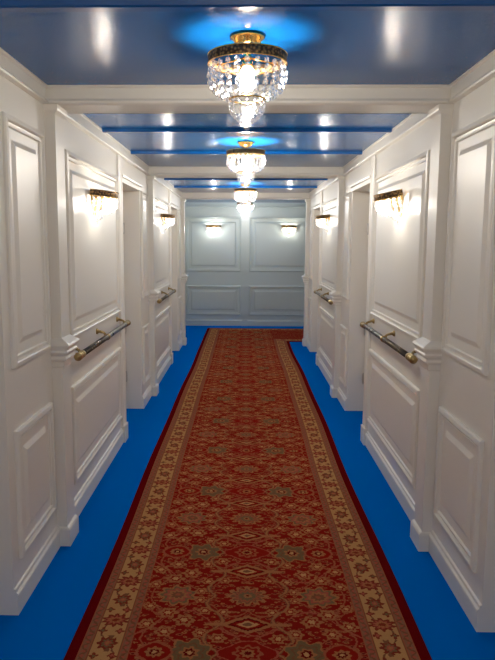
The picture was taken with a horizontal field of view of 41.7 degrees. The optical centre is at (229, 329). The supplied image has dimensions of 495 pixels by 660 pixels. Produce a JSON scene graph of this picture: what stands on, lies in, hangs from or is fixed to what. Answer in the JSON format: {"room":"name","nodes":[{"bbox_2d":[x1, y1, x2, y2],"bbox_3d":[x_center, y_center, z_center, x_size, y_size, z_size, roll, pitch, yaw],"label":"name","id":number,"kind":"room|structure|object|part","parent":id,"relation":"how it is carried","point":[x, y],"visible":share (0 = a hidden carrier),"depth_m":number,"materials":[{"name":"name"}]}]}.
{"room":"ship interior","nodes":[
{"label":"ship interior","id":0,"kind":"room"},
{"bbox_2d":[0,75,180,614],"bbox_3d":[-0.939,-0.109,3.761,0.205,2.205,11.840,0,8,1],"label":"wall","id":1,"kind":"structure","parent":0,"point":[25,389],"depth_m":3.02,"materials":[{"name":"beige paint"}]},
{"bbox_2d":[0,48,47,103],"bbox_3d":[-0.898,-0.719,0.353,0.020,0.086,5.250,0,8,1],"label":"trim","id":2,"kind":"structure","parent":1,"relation":"attached to","point":[11,69],"depth_m":2.63,"materials":[{"name":"beige paint"}]},
{"bbox_2d":[1,111,50,368],"bbox_3d":[-0.847,-0.366,2.748,0.020,0.985,0.485,0,8,1],"label":"wall panel","id":3,"kind":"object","parent":1,"relation":"attached to","point":[23,145],"depth_m":2.70,"materials":[{"name":"beige paint"}]},
{"bbox_2d":[14,402,56,558],"bbox_3d":[-0.852,0.643,2.884,0.020,0.540,0.485,0,8,1],"label":"trim","id":4,"kind":"structure","parent":1,"relation":"attached to","point":[34,445],"depth_m":2.84,"materials":[{"name":"beige paint"}]},
{"bbox_2d":[43,104,79,545],"bbox_3d":[-0.805,0.014,3.172,0.092,2.119,0.205,0,8,1],"label":"trim","id":5,"kind":"structure","parent":1,"relation":"attached to","point":[63,344],"depth_m":3.12,"materials":[{"name":"beige paint"}]},
{"bbox_2d":[64,149,120,336],"bbox_3d":[-0.818,-0.520,4.024,0.020,0.980,1.355,0,8,1],"label":"trim","id":6,"kind":"structure","parent":1,"relation":"attached to","point":[93,250],"depth_m":3.82,"materials":[{"name":"beige paint"}]},
{"bbox_2d":[71,347,122,484],"bbox_3d":[-0.822,0.481,4.159,0.020,0.540,1.355,0,8,1],"label":"trim","id":7,"kind":"structure","parent":1,"relation":"attached to","point":[97,410],"depth_m":3.99,"materials":[{"name":"beige paint"}]},
{"bbox_2d":[14,338,182,614],"bbox_3d":[-0.834,0.944,3.789,0.020,0.112,11.620,0,8,1],"label":"baseboard","id":8,"kind":"structure","parent":1,"relation":"attached to","point":[23,590],"depth_m":3.21,"materials":[{"name":"beige paint"}]},
{"bbox_2d":[74,317,130,360],"bbox_3d":[-0.787,0.027,4.059,0.088,0.076,1.468,0,8,1],"label":"handrail","id":9,"kind":"object","parent":1,"relation":"attached to","point":[80,354],"visible":0.88,"depth_m":3.89,"materials":[{"name":"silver metal"}]},
{"bbox_3d":[-0.765,0.043,4.060,0.033,0.033,1.400,0,8,1],"label":"rail","id":10,"kind":"part","parent":9,"relation":"part of","materials":[{"name":"brown metal"}]},
{"bbox_2d":[90,189,118,224],"bbox_3d":[-0.742,-0.734,3.904,0.152,0.205,0.279,1,8,2],"label":"sconce","id":11,"kind":"object","parent":1,"relation":"attached to","point":[96,194],"visible":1,"depth_m":3.86,"materials":[{"name":"glass"}]},
{"bbox_3d":[-0.742,-0.752,3.903,0.034,0.062,0.033,5,8,1],"label":"bulb","id":12,"kind":"part","parent":11,"relation":"part of","materials":[{"name":"white glass"}]},
{"bbox_2d":[65,113,148,175],"bbox_3d":[-0.799,-1.295,4.638,0.020,0.086,2.980,0,8,1],"label":"trim","id":13,"kind":"structure","parent":1,"relation":"attached to","point":[81,121],"depth_m":4.19,"materials":[{"name":"beige paint"}]},
{"bbox_2d":[116,154,127,442],"bbox_3d":[-0.797,-0.209,4.831,0.030,2.119,0.132,0,8,1],"label":"trim","id":14,"kind":"structure","parent":1,"relation":"attached to","point":[124,424],"depth_m":4.82,"materials":[{"name":"beige paint"}]},
{"bbox_2d":[123,223,126,381],"bbox_3d":[-0.964,-0.190,5.346,0.065,1.930,0.872,0,8,1],"label":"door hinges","id":15,"kind":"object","parent":1,"relation":"in","point":[123,223],"depth_m":5.68,"materials":[{"name":"beige paint"}]},
{"bbox_2d":[122,174,141,190],"bbox_3d":[-0.784,-1.181,5.226,0.024,0.060,0.905,0,8,1],"label":"trim","id":16,"kind":"structure","parent":1,"relation":"attached to","point":[125,180],"depth_m":5.15,"materials":[{"name":"beige paint"}]},
{"bbox_2d":[140,191,149,297],"bbox_3d":[-0.773,-0.777,5.959,0.020,0.945,0.360,0,8,1],"label":"trim","id":17,"kind":"structure","parent":1,"relation":"attached to","point":[144,196],"depth_m":5.94,"materials":[{"name":"beige paint"}]},
{"bbox_2d":[142,323,150,384],"bbox_3d":[-0.778,0.216,6.093,0.020,0.530,0.360,0,8,1],"label":"trim","id":18,"kind":"structure","parent":1,"relation":"attached to","point":[146,329],"depth_m":6.06,"materials":[{"name":"beige paint"}]},
{"bbox_2d":[147,176,160,395],"bbox_3d":[-0.732,-0.410,6.333,0.092,2.119,0.205,0,8,1],"label":"trim","id":19,"kind":"structure","parent":1,"relation":"attached to","point":[154,293],"depth_m":6.27,"materials":[{"name":"beige paint"}]},
{"bbox_2d":[155,196,169,290],"bbox_3d":[-0.745,-0.944,7.185,0.020,0.980,1.355,0,8,1],"label":"trim","id":20,"kind":"structure","parent":1,"relation":"attached to","point":[161,206],"depth_m":7.17,"materials":[{"name":"beige paint"}]},
{"bbox_2d":[156,305,170,367],"bbox_3d":[-0.749,0.057,7.319,0.020,0.540,1.355,0,8,1],"label":"trim","id":21,"kind":"structure","parent":1,"relation":"attached to","point":[163,319],"depth_m":7.33,"materials":[{"name":"beige paint"}]},
{"bbox_2d":[157,287,175,303],"bbox_3d":[-0.714,-0.398,7.220,0.088,0.076,1.468,0,8,1],"label":"handrail","id":22,"kind":"object","parent":1,"relation":"attached to","point":[160,300],"visible":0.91,"depth_m":7.20,"materials":[{"name":"gold metal"}]},
{"bbox_3d":[-0.692,-0.382,7.221,0.033,0.033,1.400,0,8,1],"label":"rail","id":23,"kind":"part","parent":22,"relation":"part of","materials":[{"name":"brown metal"}]},
{"bbox_2d":[161,214,174,230],"bbox_3d":[-0.669,-1.165,7.114,0.150,0.205,0.279,1,8,3],"label":"sconce","id":24,"kind":"object","parent":1,"relation":"attached to","point":[163,216],"visible":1,"depth_m":7.07,"materials":[{"name":"glass"}]},
{"bbox_2d":[156,178,181,198],"bbox_3d":[-0.726,-1.720,7.799,0.020,0.086,2.980,0,8,1],"label":"trim","id":25,"kind":"structure","parent":1,"relation":"attached to","point":[161,181],"depth_m":7.73,"materials":[{"name":"beige paint"}]},
{"bbox_2d":[168,190,172,363],"bbox_3d":[-0.724,-0.634,7.992,0.030,2.119,0.132,0,8,1],"label":"trim","id":26,"kind":"structure","parent":1,"relation":"attached to","point":[169,191],"depth_m":7.97,"materials":[{"name":"beige paint"}]},
{"bbox_2d":[171,202,178,209],"bbox_3d":[-0.712,-1.605,8.387,0.024,0.060,0.905,0,8,1],"label":"trim","id":27,"kind":"structure","parent":1,"relation":"attached to","point":[173,205],"depth_m":8.37,"materials":[{"name":"beige paint"}]},
{"bbox_2d":[178,210,181,278],"bbox_3d":[-0.700,-1.202,9.120,0.020,0.945,0.360,0,8,1],"label":"trim","id":28,"kind":"structure","parent":1,"relation":"attached to","point":[179,211],"depth_m":9.11,"materials":[{"name":"beige paint"}]},
{"bbox_2d":[178,296,181,335],"bbox_3d":[-0.705,-0.208,9.253,0.020,0.530,0.360,0,8,1],"label":"trim","id":29,"kind":"structure","parent":1,"relation":"attached to","point":[180,297],"depth_m":9.11,"materials":[{"name":"beige paint"}]},
{"bbox_2d":[181,199,187,344],"bbox_3d":[-0.659,-0.835,9.493,0.092,2.119,0.205,0,8,1],"label":"trim","id":30,"kind":"structure","parent":1,"relation":"attached to","point":[184,278],"depth_m":9.43,"materials":[{"name":"beige paint"}]},
{"bbox_2d":[185,207,305,319],"bbox_3d":[1.203,-1.173,11.739,4.440,2.205,0.150,0,8,1],"label":"wall","id":31,"kind":"structure","parent":0,"point":[217,278],"depth_m":11.71,"materials":[{"name":"grey paint"}]},
{"bbox_2d":[186,217,240,271],"bbox_3d":[-0.293,-1.536,11.639,0.988,0.970,0.020,0,8,1],"label":"trim","id":32,"kind":"structure","parent":31,"relation":"attached to","point":[205,251],"depth_m":11.64,"materials":[{"name":"grey paint"}]},
{"bbox_2d":[186,285,240,314],"bbox_3d":[-0.297,-0.538,11.773,0.988,0.535,0.020,0,8,1],"label":"trim","id":33,"kind":"structure","parent":31,"relation":"attached to","point":[200,299],"depth_m":11.77,"materials":[{"name":"grey paint"}]},
{"bbox_2d":[206,225,221,234],"bbox_3d":[-0.288,-1.762,11.536,0.279,0.204,0.141,0,8,1],"label":"sconce","id":34,"kind":"object","parent":31,"relation":"attached to","point":[213,227],"visible":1,"depth_m":11.54,"materials":[{"name":"glass"}]},
{"bbox_2d":[186,319,303,325],"bbox_3d":[1.196,-0.124,11.794,4.140,0.112,0.020,0,8,1],"label":"baseboard","id":35,"kind":"structure","parent":31,"relation":"attached to","point":[192,322],"depth_m":11.81,"materials":[{"name":"grey paint"}]},
{"bbox_2d":[242,207,247,325],"bbox_3d":[0.273,-1.125,11.678,0.104,2.119,0.026,0,8,1],"label":"trim","id":36,"kind":"structure","parent":31,"relation":"attached to","point":[245,219],"depth_m":11.68,"materials":[{"name":"grey paint"}]},
{"bbox_2d":[185,202,305,207],"bbox_3d":[1.206,-2.211,11.514,4.140,0.086,0.020,0,8,1],"label":"trim","id":37,"kind":"structure","parent":31,"relation":"attached to","point":[187,204],"depth_m":11.53,"materials":[{"name":"grey paint"}]},
{"bbox_2d":[249,286,303,315],"bbox_3d":[1.042,-0.528,11.743,1.392,0.535,0.020,0,8,1],"label":"trim","id":38,"kind":"structure","parent":31,"relation":"attached to","point":[263,300],"depth_m":11.75,"materials":[{"name":"grey paint"}]},
{"bbox_2d":[249,217,305,271],"bbox_3d":[1.047,-1.527,11.609,1.392,0.970,0.020,0,8,1],"label":"trim","id":39,"kind":"structure","parent":31,"relation":"attached to","point":[271,249],"depth_m":11.62,"materials":[{"name":"grey paint"}]},
{"bbox_2d":[281,225,296,236],"bbox_3d":[1.052,-1.752,11.507,0.279,0.204,0.141,0,8,1],"label":"sconce","id":40,"kind":"object","parent":31,"relation":"attached to","point":[288,229],"visible":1,"depth_m":11.53,"materials":[{"name":"glass"}]},
{"bbox_2d":[0,10,494,202],"bbox_3d":[1.047,-1.377,4.605,4.540,0.100,14.340,0,8,1],"label":"ceiling","id":41,"kind":"structure","parent":0,"point":[322,47],"depth_m":2.55,"materials":[{"name":"blue paint"}]},
{"bbox_2d":[181,192,309,199],"bbox_3d":[0.226,-1.926,9.359,1.850,0.086,0.210,0,8,1],"label":"trim","id":42,"kind":"structure","parent":41,"relation":"attached to","point":[185,195],"depth_m":9.27,"materials":[{"name":"beige paint"}]},
{"bbox_2d":[174,186,316,187],"bbox_3d":[0.200,-1.811,8.250,1.810,0.018,0.060,0,8,1],"label":"trim","id":43,"kind":"structure","parent":41,"relation":"attached to","point":[174,186],"depth_m":8.22,"materials":[{"name":"blue"}]},
{"bbox_2d":[234,183,256,208],"bbox_3d":[0.188,-1.607,7.854,0.283,0.318,0.282,0,8,-2],"label":"crystal chandelier","id":44,"kind":"object","parent":41,"relation":"hanging from","point":[245,190],"visible":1,"depth_m":7.81,"materials":[{"name":"glass"}]},
{"bbox_2d":[237,200,253,216],"bbox_3d":[0.251,-1.973,10.579,0.283,0.318,0.282,0,8,-4],"label":"crystal chandelier","id":45,"kind":"object","parent":41,"relation":"hanging from","point":[244,204],"visible":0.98,"depth_m":10.52,"materials":[{"name":"glass"}]},
{"bbox_2d":[164,178,327,180],"bbox_3d":[0.176,-1.673,7.219,1.810,0.018,0.060,0,8,1],"label":"trim","id":46,"kind":"structure","parent":41,"relation":"attached to","point":[291,179],"depth_m":7.20,"materials":[{"name":"blue paint"}]},
{"bbox_2d":[226,141,265,183],"bbox_3d":[0.113,-1.170,4.604,0.283,0.318,0.282,-1,8,-6],"label":"crystal chandelier","id":47,"kind":"object","parent":41,"relation":"hanging from","point":[245,153],"visible":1,"depth_m":4.56,"materials":[{"name":"clear glass"}]},
{"bbox_3d":[0.113,-1.184,4.602,0.046,0.077,0.045,-1,8,-6],"label":"bulb","id":48,"kind":"part","parent":47,"relation":"part of","materials":[{"name":"white glass"}]},
{"bbox_2d":[149,167,343,177],"bbox_3d":[0.153,-1.501,6.199,1.850,0.086,0.210,0,8,1],"label":"trim","id":49,"kind":"structure","parent":41,"relation":"attached to","point":[159,172],"depth_m":6.11,"materials":[{"name":"beige paint"}]},
{"bbox_2d":[131,151,361,154],"bbox_3d":[0.128,-1.389,5.109,1.810,0.018,0.060,0,8,1],"label":"trim","id":50,"kind":"structure","parent":41,"relation":"attached to","point":[132,152],"depth_m":5.09,"materials":[{"name":"blue paint"}]},
{"bbox_2d":[102,129,391,132],"bbox_3d":[0.104,-1.252,4.088,1.810,0.018,0.060,0,8,1],"label":"trim","id":51,"kind":"structure","parent":41,"relation":"attached to","point":[103,130],"depth_m":4.07,"materials":[{"name":"blue"}]},
{"bbox_2d":[0,0,494,11],"bbox_3d":[0.054,-0.961,1.928,1.810,0.018,0.060,0,8,1],"label":"trim","id":52,"kind":"structure","parent":41,"relation":"attached to","point":[5,5],"depth_m":1.91,"materials":[{"name":"blue paint"}]},
{"bbox_2d":[207,31,287,130],"bbox_3d":[0.061,-0.854,2.256,0.283,0.318,0.282,0,8,1],"label":"crystal chandelier","id":53,"kind":"object","parent":41,"relation":"hanging from","point":[247,43],"visible":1,"depth_m":2.22,"materials":[{"name":"clear glass"}]},
{"bbox_3d":[0.001,-0.942,2.282,0.122,0.015,0.007,5,9,32],"label":"arm","id":54,"kind":"part","parent":53,"relation":"part of","materials":[{"name":"gold metal"}]},
{"bbox_3d":[0.061,-0.951,2.243,0.026,0.050,0.025,0,8,1],"label":"stem","id":55,"kind":"part","parent":53,"relation":"part of","materials":[{"name":"gold metal"}]},
{"bbox_3d":[0.061,-0.868,2.254,0.046,0.077,0.045,0,8,1],"label":"bulb","id":56,"kind":"part","parent":53,"relation":"part of","materials":[{"name":"white glass"}]},
{"bbox_3d":[0.124,-0.940,2.277,0.122,0.015,0.007,-4,9,-27],"label":"arm","id":57,"kind":"part","parent":53,"relation":"part of","materials":[{"name":"gold metal"}]},
{"bbox_2d":[46,85,450,113],"bbox_3d":[0.080,-1.076,3.038,1.850,0.086,0.210,0,8,1],"label":"ceiling beam","id":58,"kind":"structure","parent":41,"relation":"attached to","point":[193,99],"depth_m":2.95,"materials":[{"name":"beige paint"}]},
{"bbox_2d":[0,325,494,659],"bbox_3d":[1.037,0.908,4.912,4.540,0.100,14.340,0,8,1],"label":"floor","id":59,"kind":"structure","parent":0,"point":[45,628],"depth_m":3.23,"materials":[{"name":"blue carpet"}]},
{"bbox_2d":[63,328,431,659],"bbox_3d":[1.133,0.815,5.200,3.361,0.009,12.540,0,8,1],"label":"runner rug","id":60,"kind":"object","parent":59,"relation":"on","point":[246,533],"visible":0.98,"depth_m":3.25,"materials":[{"name":"red carpet"}]},
{"bbox_2d":[308,77,494,631],"bbox_3d":[1.115,-0.094,3.716,0.205,2.205,11.840,0,8,1],"label":"wall","id":61,"kind":"structure","parent":0,"point":[467,394],"depth_m":3.36,"materials":[{"name":"beige paint"}]},
{"bbox_2d":[301,199,310,345],"bbox_3d":[1.099,-0.822,9.454,0.092,2.119,0.205,0,8,1],"label":"trim","id":62,"kind":"structure","parent":61,"relation":"attached to","point":[305,278],"depth_m":9.40,"materials":[{"name":"beige paint"}]},
{"bbox_2d":[307,297,310,336],"bbox_3d":[1.125,-0.195,9.213,0.020,0.530,0.360,0,8,1],"label":"trim","id":63,"kind":"structure","parent":61,"relation":"attached to","point":[309,298],"depth_m":9.15,"materials":[{"name":"beige paint"}]},
{"bbox_2d":[308,210,312,279],"bbox_3d":[1.129,-1.188,9.079,0.020,0.945,0.360,0,8,1],"label":"trim","id":64,"kind":"structure","parent":61,"relation":"attached to","point":[311,211],"depth_m":9.06,"materials":[{"name":"beige paint"}]},
{"bbox_2d":[312,202,319,209],"bbox_3d":[1.114,-1.592,8.347,0.024,0.060,0.905,0,8,1],"label":"trim","id":65,"kind":"structure","parent":61,"relation":"attached to","point":[317,205],"depth_m":8.35,"materials":[{"name":"beige paint"}]},
{"bbox_2d":[316,191,322,365],"bbox_3d":[1.095,-0.620,7.951,0.030,2.119,0.132,0,8,1],"label":"trim","id":66,"kind":"structure","parent":61,"relation":"attached to","point":[321,192],"depth_m":7.94,"materials":[{"name":"beige paint"}]},
{"bbox_2d":[309,178,335,198],"bbox_3d":[1.104,-1.707,7.759,0.020,0.086,2.980,0,8,1],"label":"trim","id":67,"kind":"structure","parent":61,"relation":"attached to","point":[330,181],"depth_m":7.73,"materials":[{"name":"beige paint"}]},
{"bbox_2d":[315,214,329,228],"bbox_3d":[1.007,-1.153,7.079,0.154,0.205,0.279,0,8,1],"label":"sconce","id":68,"kind":"object","parent":61,"relation":"attached to","point":[326,217],"visible":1,"depth_m":7.01,"materials":[{"name":"glass"}]},
{"bbox_2d":[314,288,332,304],"bbox_3d":[1.047,-0.385,7.181,0.088,0.076,1.468,0,8,1],"label":"handrail","id":69,"kind":"object","parent":61,"relation":"attached to","point":[329,301],"visible":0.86,"depth_m":7.16,"materials":[{"name":"gold metal"}]},
{"bbox_3d":[1.025,-0.369,7.183,0.033,0.033,1.400,0,8,1],"label":"rail","id":70,"kind":"part","parent":69,"relation":"part of","materials":[{"name":"brown metal"}]},
{"bbox_2d":[318,306,333,368],"bbox_3d":[1.080,0.070,7.279,0.020,0.540,1.355,0,8,1],"label":"trim","id":71,"kind":"structure","parent":61,"relation":"attached to","point":[325,339],"depth_m":7.31,"materials":[{"name":"beige paint"}]},
{"bbox_2d":[320,196,336,291],"bbox_3d":[1.085,-0.931,7.144,0.020,0.980,1.355,0,8,1],"label":"trim","id":72,"kind":"structure","parent":61,"relation":"attached to","point":[328,236],"depth_m":7.12,"materials":[{"name":"beige paint"}]},
{"bbox_2d":[330,176,344,397],"bbox_3d":[1.026,-0.398,6.294,0.092,2.119,0.205,0,8,1],"label":"trim","id":73,"kind":"structure","parent":61,"relation":"attached to","point":[336,296],"depth_m":6.23,"materials":[{"name":"beige paint"}]},
{"bbox_2d":[338,324,347,386],"bbox_3d":[1.052,0.230,6.052,0.020,0.530,0.360,0,8,1],"label":"trim","id":74,"kind":"structure","parent":61,"relation":"attached to","point":[343,330],"depth_m":6.04,"materials":[{"name":"beige paint"}]},
{"bbox_2d":[341,192,351,299],"bbox_3d":[1.056,-0.764,5.918,0.020,0.945,0.360,0,8,1],"label":"trim","id":75,"kind":"structure","parent":61,"relation":"attached to","point":[346,227],"depth_m":5.88,"materials":[{"name":"beige paint"}]},
{"bbox_2d":[350,175,370,191],"bbox_3d":[1.041,-1.167,5.186,0.024,0.060,0.905,0,8,1],"label":"trim","id":76,"kind":"structure","parent":61,"relation":"attached to","point":[366,180],"depth_m":5.13,"materials":[{"name":"beige paint"}]},
{"bbox_2d":[362,224,368,383],"bbox_3d":[1.211,-0.173,5.298,0.065,1.930,0.872,0,8,1],"label":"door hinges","id":77,"kind":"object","parent":61,"relation":"in","point":[367,224],"depth_m":5.75,"materials":[{"name":"beige paint"}]},
{"bbox_2d":[360,155,376,444],"bbox_3d":[1.022,-0.195,4.790,0.030,2.119,0.132,0,8,1],"label":"trim","id":78,"kind":"structure","parent":61,"relation":"attached to","point":[364,426],"depth_m":4.78,"materials":[{"name":"beige paint"}]},
{"bbox_2d":[343,114,430,175],"bbox_3d":[1.031,-1.282,4.598,0.020,0.086,2.980,0,8,1],"label":"trim","id":79,"kind":"structure","parent":61,"relation":"attached to","point":[412,122],"depth_m":4.15,"materials":[{"name":"beige paint"}]},
{"bbox_2d":[373,189,402,222],"bbox_3d":[0.926,-0.715,3.819,0.170,0.204,0.279,0,8,1],"label":"sconce","id":80,"kind":"object","parent":61,"relation":"attached to","point":[397,195],"visible":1,"depth_m":3.76,"materials":[{"name":"glass"}]},
{"bbox_3d":[0.924,-0.726,3.817,0.034,0.062,0.033,-11,7,3],"label":"bulb","id":81,"kind":"part","parent":80,"relation":"part of","materials":[{"name":"white glass"}]},
{"bbox_2d":[360,318,417,363],"bbox_3d":[0.974,0.040,4.020,0.088,0.076,1.468,0,8,1],"label":"handrail","id":82,"kind":"object","parent":61,"relation":"attached to","point":[410,357],"visible":0.92,"depth_m":3.85,"materials":[{"name":"gold metal"}]},
{"bbox_3d":[0.952,0.055,4.022,0.033,0.033,1.400,0,8,1],"label":"rail","id":83,"kind":"part","parent":82,"relation":"part of","materials":[{"name":"brown metal"}]},
{"bbox_2d":[367,349,419,488],"bbox_3d":[1.007,0.495,4.118,0.020,0.540,1.355,0,8,1],"label":"trim","id":84,"kind":"structure","parent":61,"relation":"attached to","point":[393,401],"depth_m":3.95,"materials":[{"name":"beige paint"}]},
{"bbox_2d":[306,339,481,631],"bbox_3d":[0.996,0.957,3.749,0.020,0.112,11.620,0,8,1],"label":"baseboard","id":85,"kind":"structure","parent":61,"relation":"attached to","point":[472,607],"depth_m":3.11,"materials":[{"name":"beige paint"}]},
{"bbox_2d":[370,150,430,339],"bbox_3d":[1.012,-0.506,3.983,0.020,0.980,1.355,0,8,1],"label":"trim","id":86,"kind":"structure","parent":61,"relation":"attached to","point":[398,249],"depth_m":3.77,"materials":[{"name":"beige paint"}]},
{"bbox_2d":[410,104,453,551],"bbox_3d":[0.953,0.027,3.133,0.092,2.119,0.205,0,8,1],"label":"trim","id":87,"kind":"structure","parent":61,"relation":"attached to","point":[427,347],"depth_m":3.08,"materials":[{"name":"beige paint"}]},
{"bbox_2d":[433,406,483,572],"bbox_3d":[0.977,0.660,2.814,0.020,0.540,0.545,0,8,1],"label":"trim","id":88,"kind":"structure","parent":61,"relation":"attached to","point":[459,451],"depth_m":2.76,"materials":[{"name":"beige paint"}]},
{"bbox_2d":[441,111,494,375],"bbox_3d":[0.982,-0.348,2.678,0.020,0.985,0.545,0,8,1],"label":"wall panel","id":89,"kind":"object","parent":61,"relation":"attached to","point":[470,242],"depth_m":2.64,"materials":[{"name":"beige paint"}]},
{"bbox_2d":[449,50,494,103],"bbox_3d":[0.932,-0.706,0.312,0.020,0.086,5.250,0,8,1],"label":"trim","id":90,"kind":"structure","parent":61,"relation":"attached to","point":[482,71],"depth_m":2.62,"materials":[{"name":"beige paint"}]}
]}

